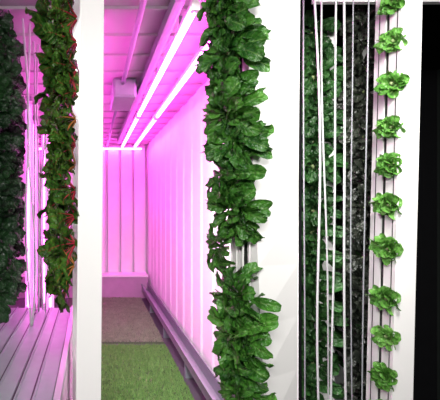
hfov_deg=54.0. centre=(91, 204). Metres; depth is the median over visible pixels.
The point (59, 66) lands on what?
plant
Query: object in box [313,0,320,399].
hose
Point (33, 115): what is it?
light bar
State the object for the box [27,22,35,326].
hose
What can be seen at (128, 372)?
grass
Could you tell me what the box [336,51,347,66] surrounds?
leafy plant
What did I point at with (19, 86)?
leafy plant
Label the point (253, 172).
plant
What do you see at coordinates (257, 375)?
plant
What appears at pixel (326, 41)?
leafy plant
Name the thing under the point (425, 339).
wall
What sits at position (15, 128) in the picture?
leafy plant
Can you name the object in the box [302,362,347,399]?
leafy plant
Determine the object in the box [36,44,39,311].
hose
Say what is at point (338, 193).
leafy plant
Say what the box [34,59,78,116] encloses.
plant
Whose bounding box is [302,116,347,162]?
leafy plant
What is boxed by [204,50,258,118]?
plant
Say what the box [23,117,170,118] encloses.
trim
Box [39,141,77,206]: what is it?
plant
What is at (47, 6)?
plant
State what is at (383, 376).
plant
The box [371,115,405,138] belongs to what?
plant
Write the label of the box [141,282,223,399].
gutter
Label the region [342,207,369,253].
plant
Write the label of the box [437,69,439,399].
wall
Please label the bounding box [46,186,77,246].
plant
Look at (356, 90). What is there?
plant
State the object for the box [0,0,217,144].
ceiling
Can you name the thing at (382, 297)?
plant
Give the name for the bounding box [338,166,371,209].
plant
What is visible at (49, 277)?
plant
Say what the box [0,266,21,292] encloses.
leafy plant
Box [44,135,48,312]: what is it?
hose
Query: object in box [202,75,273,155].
plant
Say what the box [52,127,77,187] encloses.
plant
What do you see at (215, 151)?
plant
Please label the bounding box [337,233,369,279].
plant
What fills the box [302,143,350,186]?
leafy plant
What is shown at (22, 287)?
leafy plant
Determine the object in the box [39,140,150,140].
trim
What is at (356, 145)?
plant
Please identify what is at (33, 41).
hose
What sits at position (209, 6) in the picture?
plant
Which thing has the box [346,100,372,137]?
plant
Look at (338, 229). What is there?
leafy plant
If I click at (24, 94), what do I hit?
trim
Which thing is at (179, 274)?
wall
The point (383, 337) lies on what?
plant
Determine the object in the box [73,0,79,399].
tower
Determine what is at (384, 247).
plant
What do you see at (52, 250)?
plant
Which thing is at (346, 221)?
leafy plant
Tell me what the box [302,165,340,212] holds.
leafy plant
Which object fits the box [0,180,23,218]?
leafy plant
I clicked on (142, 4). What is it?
conduit
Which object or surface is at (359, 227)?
plant
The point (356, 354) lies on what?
plant
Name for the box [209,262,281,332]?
plant
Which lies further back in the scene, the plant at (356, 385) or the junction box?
the junction box
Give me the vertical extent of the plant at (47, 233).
0.334 m
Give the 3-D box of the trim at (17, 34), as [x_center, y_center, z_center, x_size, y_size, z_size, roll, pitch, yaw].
[-0.185,-0.963,2.271,2.130,0.014,0.022,0,0,0]
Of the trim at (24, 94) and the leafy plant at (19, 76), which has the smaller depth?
the leafy plant at (19, 76)
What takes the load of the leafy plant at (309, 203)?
attached to the tower at (330, 34)
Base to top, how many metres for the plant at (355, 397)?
0.202 m
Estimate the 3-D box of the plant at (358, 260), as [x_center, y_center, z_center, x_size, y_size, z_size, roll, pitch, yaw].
[1.272,0.365,1.877,0.103,0.240,0.248,0,0,-25]
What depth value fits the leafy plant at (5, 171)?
1.93 m
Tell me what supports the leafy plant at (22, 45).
in the tower
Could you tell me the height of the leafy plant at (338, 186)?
0.238 m
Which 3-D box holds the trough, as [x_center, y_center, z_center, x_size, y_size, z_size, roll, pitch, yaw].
[0.393,-0.938,2.750,0.045,0.065,6.300,0,0,0]
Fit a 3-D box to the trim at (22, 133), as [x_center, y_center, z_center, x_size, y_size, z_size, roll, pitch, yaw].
[-0.185,-0.963,5.371,2.130,0.014,0.022,0,0,0]
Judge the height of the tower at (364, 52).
2.400 m
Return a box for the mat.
[68,296,163,343]
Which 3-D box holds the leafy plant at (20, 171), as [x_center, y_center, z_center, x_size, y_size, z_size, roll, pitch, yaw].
[-0.462,-0.150,2.208,0.124,0.240,0.251,0,0,31]
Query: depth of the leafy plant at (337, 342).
1.94 m
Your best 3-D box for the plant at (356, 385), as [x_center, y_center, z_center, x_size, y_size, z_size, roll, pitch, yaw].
[1.270,0.784,1.879,0.106,0.253,0.229,0,0,-9]
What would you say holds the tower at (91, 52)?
on the floor
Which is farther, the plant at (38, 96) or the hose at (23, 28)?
the hose at (23, 28)
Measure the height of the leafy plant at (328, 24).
0.283 m
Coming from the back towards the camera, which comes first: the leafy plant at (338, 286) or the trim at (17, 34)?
the trim at (17, 34)
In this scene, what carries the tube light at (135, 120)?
attached to the ceiling at (114, 21)
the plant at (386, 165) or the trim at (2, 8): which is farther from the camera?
the trim at (2, 8)
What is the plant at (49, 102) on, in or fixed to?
attached to the tower at (76, 30)
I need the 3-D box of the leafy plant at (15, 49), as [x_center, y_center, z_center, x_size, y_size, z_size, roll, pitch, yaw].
[-0.461,-0.751,1.944,0.268,0.243,0.166,0,0,-27]
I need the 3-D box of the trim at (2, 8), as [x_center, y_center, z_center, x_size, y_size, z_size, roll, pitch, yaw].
[-0.185,-0.963,1.961,2.130,0.014,0.022,0,0,0]
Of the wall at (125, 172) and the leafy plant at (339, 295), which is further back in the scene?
the wall at (125, 172)
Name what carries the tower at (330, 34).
on the floor
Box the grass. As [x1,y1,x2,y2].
[101,343,194,399]
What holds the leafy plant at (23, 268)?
attached to the tower
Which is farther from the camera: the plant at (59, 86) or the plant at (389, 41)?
the plant at (389, 41)
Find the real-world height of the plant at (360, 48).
0.270 m
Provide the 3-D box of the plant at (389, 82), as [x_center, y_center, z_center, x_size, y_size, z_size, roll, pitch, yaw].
[1.222,-0.490,1.630,0.069,0.118,0.126,0,0,-33]
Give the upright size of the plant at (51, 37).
0.234 m
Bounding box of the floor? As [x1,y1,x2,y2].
[8,298,205,399]
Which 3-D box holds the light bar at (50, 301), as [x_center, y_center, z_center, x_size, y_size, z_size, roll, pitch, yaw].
[-0.357,0.230,3.436,0.080,2.400,0.068,0,0,0]
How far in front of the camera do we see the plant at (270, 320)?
1.25 m
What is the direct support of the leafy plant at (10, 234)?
attached to the tower
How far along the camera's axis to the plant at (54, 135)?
1.33 m
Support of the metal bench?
on the floor
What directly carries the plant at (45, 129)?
attached to the tower at (76, 30)
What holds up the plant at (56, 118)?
attached to the tower at (91, 52)
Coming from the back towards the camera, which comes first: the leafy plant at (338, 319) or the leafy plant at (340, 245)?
the leafy plant at (340, 245)
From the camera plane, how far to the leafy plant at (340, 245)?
2.46 m
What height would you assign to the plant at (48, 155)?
0.255 m
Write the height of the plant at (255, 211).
0.268 m
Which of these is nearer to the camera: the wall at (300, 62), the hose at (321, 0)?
the hose at (321, 0)
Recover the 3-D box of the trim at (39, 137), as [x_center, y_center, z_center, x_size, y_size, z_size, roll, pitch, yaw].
[-0.185,-0.963,5.681,2.130,0.014,0.022,0,0,0]
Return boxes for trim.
[0,6,201,10]
[16,33,202,36]
[21,54,195,56]
[21,70,203,72]
[21,272,147,276]
[22,133,157,133]
[23,111,176,112]
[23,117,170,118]
[24,94,192,95]
[26,83,201,85]
[32,103,183,104]
[38,123,165,124]
[39,137,153,137]
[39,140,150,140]
[103,128,161,129]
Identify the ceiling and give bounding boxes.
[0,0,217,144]
[302,0,439,69]
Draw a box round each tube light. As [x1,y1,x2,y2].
[39,146,142,149]
[121,113,139,147]
[133,114,157,147]
[137,0,199,116]
[155,41,209,118]
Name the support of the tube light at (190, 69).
hanging from the ceiling at (114, 21)
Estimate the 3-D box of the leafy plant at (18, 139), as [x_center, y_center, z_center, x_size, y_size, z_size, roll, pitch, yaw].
[-0.467,-0.354,1.927,0.288,0.251,0.141,0,0,-22]
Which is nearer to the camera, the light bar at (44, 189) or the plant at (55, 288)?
the plant at (55, 288)
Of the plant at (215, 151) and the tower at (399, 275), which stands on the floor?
the tower at (399, 275)
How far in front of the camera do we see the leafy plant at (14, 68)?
1.95 m
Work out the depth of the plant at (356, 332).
1.89 m
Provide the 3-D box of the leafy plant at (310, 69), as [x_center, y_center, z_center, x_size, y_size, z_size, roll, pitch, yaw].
[1.100,-0.646,1.972,0.302,0.261,0.137,0,0,32]
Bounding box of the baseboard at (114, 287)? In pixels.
[17,277,147,297]
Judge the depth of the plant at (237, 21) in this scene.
1.27 m
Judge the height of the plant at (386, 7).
0.108 m
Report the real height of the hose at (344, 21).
2.330 m
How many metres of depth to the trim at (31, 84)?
3.19 m
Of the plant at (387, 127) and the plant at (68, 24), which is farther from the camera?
the plant at (387, 127)
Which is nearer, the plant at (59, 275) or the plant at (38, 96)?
the plant at (59, 275)
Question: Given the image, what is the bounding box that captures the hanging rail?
[312,0,439,3]
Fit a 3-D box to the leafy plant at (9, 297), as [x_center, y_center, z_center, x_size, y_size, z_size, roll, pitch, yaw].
[-0.457,0.456,1.943,0.250,0.237,0.107,0,0,-38]
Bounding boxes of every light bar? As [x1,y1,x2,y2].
[25,96,31,307]
[32,115,36,307]
[40,135,46,307]
[47,94,53,307]
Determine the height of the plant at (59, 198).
0.234 m
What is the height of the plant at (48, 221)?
0.283 m
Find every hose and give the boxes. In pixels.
[22,18,31,326]
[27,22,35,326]
[33,41,35,311]
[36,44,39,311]
[40,94,47,309]
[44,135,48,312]
[303,0,305,399]
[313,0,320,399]
[320,0,328,399]
[330,0,336,399]
[343,0,346,399]
[350,0,353,399]
[361,0,369,399]
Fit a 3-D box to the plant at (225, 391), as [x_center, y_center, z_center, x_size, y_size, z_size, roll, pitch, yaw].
[0.508,0.615,1.319,0.149,0.260,0.238,0,0,-15]
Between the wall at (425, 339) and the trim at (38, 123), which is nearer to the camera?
the wall at (425, 339)
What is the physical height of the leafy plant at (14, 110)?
0.244 m
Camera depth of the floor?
4.06 m
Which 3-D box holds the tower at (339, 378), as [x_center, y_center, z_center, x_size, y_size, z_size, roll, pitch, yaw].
[1.560,0.230,2.550,0.080,2.400,0.100,0,0,0]
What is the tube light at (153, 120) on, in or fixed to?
hanging from the ceiling at (114, 21)
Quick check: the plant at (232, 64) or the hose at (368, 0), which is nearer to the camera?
the plant at (232, 64)
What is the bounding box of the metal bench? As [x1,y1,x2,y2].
[0,305,72,399]
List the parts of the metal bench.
panel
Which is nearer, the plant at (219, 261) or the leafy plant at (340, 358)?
the plant at (219, 261)
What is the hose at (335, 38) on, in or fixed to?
hanging from the ceiling at (114, 21)
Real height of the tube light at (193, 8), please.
0.117 m
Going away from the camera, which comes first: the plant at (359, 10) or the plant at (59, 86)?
the plant at (59, 86)
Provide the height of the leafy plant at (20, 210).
0.248 m
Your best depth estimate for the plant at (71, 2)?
1.37 m
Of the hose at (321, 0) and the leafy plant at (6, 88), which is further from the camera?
the leafy plant at (6, 88)
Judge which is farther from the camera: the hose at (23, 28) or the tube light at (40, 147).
the tube light at (40, 147)
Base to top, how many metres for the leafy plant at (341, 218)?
0.264 m
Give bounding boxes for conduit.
[106,111,116,146]
[121,0,146,84]
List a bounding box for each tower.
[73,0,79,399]
[76,0,103,399]
[230,0,299,399]
[307,16,333,399]
[334,59,346,399]
[361,14,374,385]
[366,0,421,399]
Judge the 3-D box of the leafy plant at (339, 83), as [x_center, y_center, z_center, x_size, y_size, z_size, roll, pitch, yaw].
[1.104,-0.508,1.976,0.266,0.258,0.132,0,0,28]
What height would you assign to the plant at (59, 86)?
0.207 m
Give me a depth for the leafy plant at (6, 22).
1.95 m
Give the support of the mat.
on the floor
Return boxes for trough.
[117,0,185,143]
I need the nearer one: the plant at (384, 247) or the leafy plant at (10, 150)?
the plant at (384, 247)
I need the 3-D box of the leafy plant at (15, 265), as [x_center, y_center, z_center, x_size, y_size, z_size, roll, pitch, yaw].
[-0.460,0.243,1.959,0.156,0.202,0.220,0,0,43]
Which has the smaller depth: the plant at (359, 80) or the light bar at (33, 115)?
the plant at (359, 80)
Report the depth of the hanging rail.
1.77 m
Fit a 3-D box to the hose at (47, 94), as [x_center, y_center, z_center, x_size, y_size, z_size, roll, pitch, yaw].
[-0.288,-0.163,2.378,0.054,1.576,0.023,0,0,37]
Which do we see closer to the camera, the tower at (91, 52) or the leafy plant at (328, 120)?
the tower at (91, 52)
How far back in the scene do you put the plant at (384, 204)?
1.62 m
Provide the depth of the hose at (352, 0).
1.71 m
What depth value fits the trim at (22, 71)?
2.88 m
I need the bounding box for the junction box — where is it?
[110,78,135,110]
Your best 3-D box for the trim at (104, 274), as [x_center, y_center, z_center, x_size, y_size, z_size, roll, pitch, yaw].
[-0.195,1.087,6.245,2.110,0.025,0.290,0,0,0]
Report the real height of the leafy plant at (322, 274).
0.212 m
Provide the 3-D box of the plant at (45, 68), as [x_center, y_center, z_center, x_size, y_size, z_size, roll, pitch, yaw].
[-0.176,-0.660,1.812,0.161,0.405,0.350,0,0,-1]
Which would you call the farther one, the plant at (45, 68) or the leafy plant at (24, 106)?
the leafy plant at (24, 106)
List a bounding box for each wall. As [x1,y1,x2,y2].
[16,144,147,273]
[148,79,298,399]
[299,0,301,399]
[355,70,436,399]
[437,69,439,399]
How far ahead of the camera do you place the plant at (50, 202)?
1.73 m
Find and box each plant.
[0,9,20,49]
[0,28,21,75]
[0,52,17,94]
[0,74,24,113]
[0,95,22,129]
[0,115,24,151]
[0,121,25,156]
[0,139,19,177]
[0,159,21,194]
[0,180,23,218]
[0,191,19,228]
[0,217,25,266]
[0,239,21,273]
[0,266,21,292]
[0,278,19,323]
[2,282,26,303]
[3,202,24,229]
[4,154,24,175]
[5,74,23,90]
[9,102,26,127]
[9,261,25,272]
[13,158,24,189]
[13,242,23,257]
[15,73,23,81]
[16,43,24,65]
[16,241,27,256]
[18,120,26,130]
[18,217,23,226]
[25,0,68,53]
[30,0,53,74]
[34,44,57,95]
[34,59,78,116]
[36,84,66,154]
[36,173,54,218]
[36,216,72,277]
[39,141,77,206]
[40,8,78,78]
[41,78,65,114]
[42,222,70,306]
[44,203,66,239]
[44,222,76,285]
[45,134,72,170]
[46,79,76,153]
[46,162,78,223]
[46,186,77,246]
[47,274,69,312]
[48,110,75,174]
[49,231,74,297]
[50,0,76,58]
[50,42,77,105]
[50,60,76,121]
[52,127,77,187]
[60,0,73,18]
[193,11,271,82]
[196,0,248,27]
[199,0,260,53]
[201,117,272,171]
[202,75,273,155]
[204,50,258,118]
[205,140,266,211]
[206,169,272,245]
[206,223,235,273]
[207,293,278,375]
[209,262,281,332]
[213,330,271,399]
[218,368,276,399]
[302,8,340,52]
[302,31,342,74]
[302,50,346,98]
[302,76,342,122]
[302,96,346,142]
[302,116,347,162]
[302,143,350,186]
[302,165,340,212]
[302,189,342,229]
[302,210,346,255]
[302,233,347,280]
[302,256,346,294]
[302,276,342,320]
[302,297,348,342]
[302,319,342,361]
[302,341,340,387]
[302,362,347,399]
[334,292,349,311]
[334,347,343,366]
[335,191,346,222]
[335,207,348,246]
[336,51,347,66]
[336,64,373,118]
[336,113,372,161]
[336,179,341,207]
[336,187,342,196]
[336,244,342,253]
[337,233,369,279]
[338,4,375,42]
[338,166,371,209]
[339,184,370,236]
[339,374,365,399]
[340,135,371,184]
[340,280,368,328]
[340,328,366,377]
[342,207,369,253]
[342,257,368,308]
[342,299,367,352]
[346,18,374,73]
[346,48,374,88]
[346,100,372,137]
[346,344,366,399]
[365,285,400,315]
[367,361,397,391]
[369,192,402,219]
[369,233,403,265]
[370,325,400,350]
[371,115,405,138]
[373,27,407,54]
[374,70,409,97]
[374,152,402,177]
[377,0,405,16]
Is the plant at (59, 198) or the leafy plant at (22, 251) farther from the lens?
the leafy plant at (22, 251)
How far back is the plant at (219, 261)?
1.37 m
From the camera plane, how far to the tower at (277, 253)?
1.32 m
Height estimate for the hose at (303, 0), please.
2.330 m
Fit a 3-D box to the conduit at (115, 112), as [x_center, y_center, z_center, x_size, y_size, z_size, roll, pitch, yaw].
[0.235,-0.930,4.925,0.030,0.030,2.750,0,0,0]
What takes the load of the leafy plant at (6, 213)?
attached to the tower
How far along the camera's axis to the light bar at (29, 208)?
3.53 m
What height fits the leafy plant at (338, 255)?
0.239 m
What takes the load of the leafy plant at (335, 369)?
attached to the tower at (330, 34)
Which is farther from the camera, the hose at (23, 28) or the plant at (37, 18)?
the hose at (23, 28)
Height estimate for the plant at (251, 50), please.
0.279 m
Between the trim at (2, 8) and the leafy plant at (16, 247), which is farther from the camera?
the leafy plant at (16, 247)
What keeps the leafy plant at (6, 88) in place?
attached to the tower
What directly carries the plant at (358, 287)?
attached to the tower at (364, 52)
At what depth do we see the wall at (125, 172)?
6.40 m
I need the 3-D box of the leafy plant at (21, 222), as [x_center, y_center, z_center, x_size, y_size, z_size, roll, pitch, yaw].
[-0.503,0.149,2.195,0.229,0.251,0.164,0,0,-32]
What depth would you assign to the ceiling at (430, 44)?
2.12 m
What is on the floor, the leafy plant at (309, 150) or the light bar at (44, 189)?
the light bar at (44, 189)
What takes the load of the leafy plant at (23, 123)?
attached to the tower
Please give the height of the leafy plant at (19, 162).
0.221 m
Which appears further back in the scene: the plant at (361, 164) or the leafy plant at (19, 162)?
the leafy plant at (19, 162)

